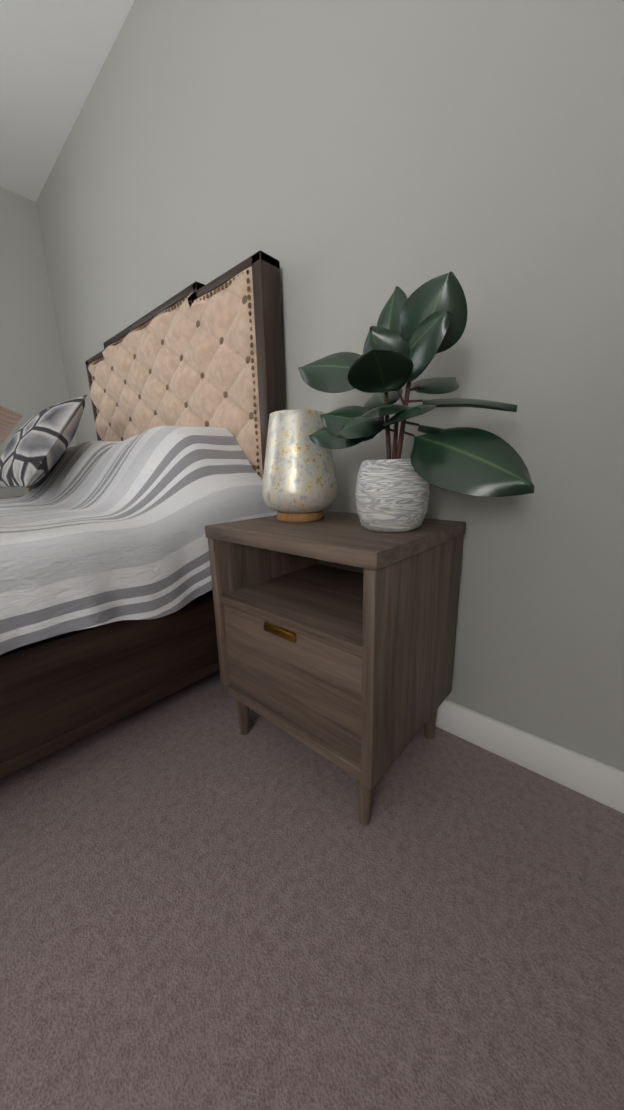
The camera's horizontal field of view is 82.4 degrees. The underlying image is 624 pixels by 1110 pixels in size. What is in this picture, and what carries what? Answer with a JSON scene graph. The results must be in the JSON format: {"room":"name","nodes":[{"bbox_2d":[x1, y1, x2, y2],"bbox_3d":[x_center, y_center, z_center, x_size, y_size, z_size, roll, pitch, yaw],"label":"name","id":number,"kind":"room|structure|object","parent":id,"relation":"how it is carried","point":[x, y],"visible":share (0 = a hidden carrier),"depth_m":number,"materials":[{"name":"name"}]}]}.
{"room":"bedroom","nodes":[
{"label":"bedroom","id":0,"kind":"room"},
{"bbox_2d":[0,187,76,498],"bbox_3d":[-3.206,-0.877,1.617,0.120,2.740,3.620,11,18,40],"label":"wall","id":1,"kind":"structure","parent":0,"point":[32,378],"depth_m":2.62,"materials":[{"name":"grey paint"}]},
{"bbox_2d":[0,0,134,201],"bbox_3d":[-1.684,-1.968,-0.061,4.270,0.100,3.860,11,18,40],"label":"ceiling","id":2,"kind":"structure","parent":0,"point":[54,54],"depth_m":1.74,"materials":[{"name":"white paint"}]},
{"bbox_2d":[0,670,623,1109],"bbox_3d":[-1.623,0.793,0.603,4.270,0.100,3.860,11,18,40],"label":"floor","id":3,"kind":"structure","parent":0,"point":[204,904],"depth_m":0.66,"materials":[{"name":"carpet"}]},
{"bbox_2d":[0,250,284,777],"bbox_3d":[-1.495,-0.180,1.103,1.872,1.552,2.308,11,18,40],"label":"bed","id":4,"kind":"object","parent":3,"relation":"on","point":[107,614],"visible":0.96,"depth_m":1.16,"materials":[{"name":"white fabric"}]},
{"bbox_2d":[205,511,465,825],"bbox_3d":[0.066,0.244,1.061,0.558,0.680,0.459,11,18,40],"label":"nightstand","id":5,"kind":"object","parent":3,"relation":"on","point":[336,634],"visible":0.98,"depth_m":0.87,"materials":[{"name":"brown wood"}]},
{"bbox_2d":[262,409,337,521],"bbox_3d":[-0.037,-0.256,1.048,0.224,0.300,0.224,11,18,40],"label":"glass lamp","id":6,"kind":"object","parent":5,"relation":"on","point":[299,481],"visible":0.9,"depth_m":0.96,"materials":[{"name":"silver glass"}]},
{"bbox_2d":[298,271,534,532],"bbox_3d":[0.194,-0.311,0.786,0.556,0.519,0.355,11,18,40],"label":"rubber plant","id":7,"kind":"object","parent":5,"relation":"on","point":[413,334],"visible":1,"depth_m":0.73,"materials":[{"name":"green plant"}]},
{"bbox_2d":[36,0,623,770],"bbox_3d":[-0.413,-0.941,1.625,4.270,2.740,0.120,11,18,40],"label":"wall","id":8,"kind":"structure","parent":0,"point":[350,164],"depth_m":0.94,"materials":[{"name":"grey paint"}]},
{"bbox_2d":[435,699,623,812],"bbox_3d":[-0.424,0.354,1.879,4.014,0.105,0.016,11,18,40],"label":"baseboard","id":9,"kind":"structure","parent":8,"relation":"attached to","point":[598,781],"depth_m":0.97,"materials":[{"name":"white"}]}
]}

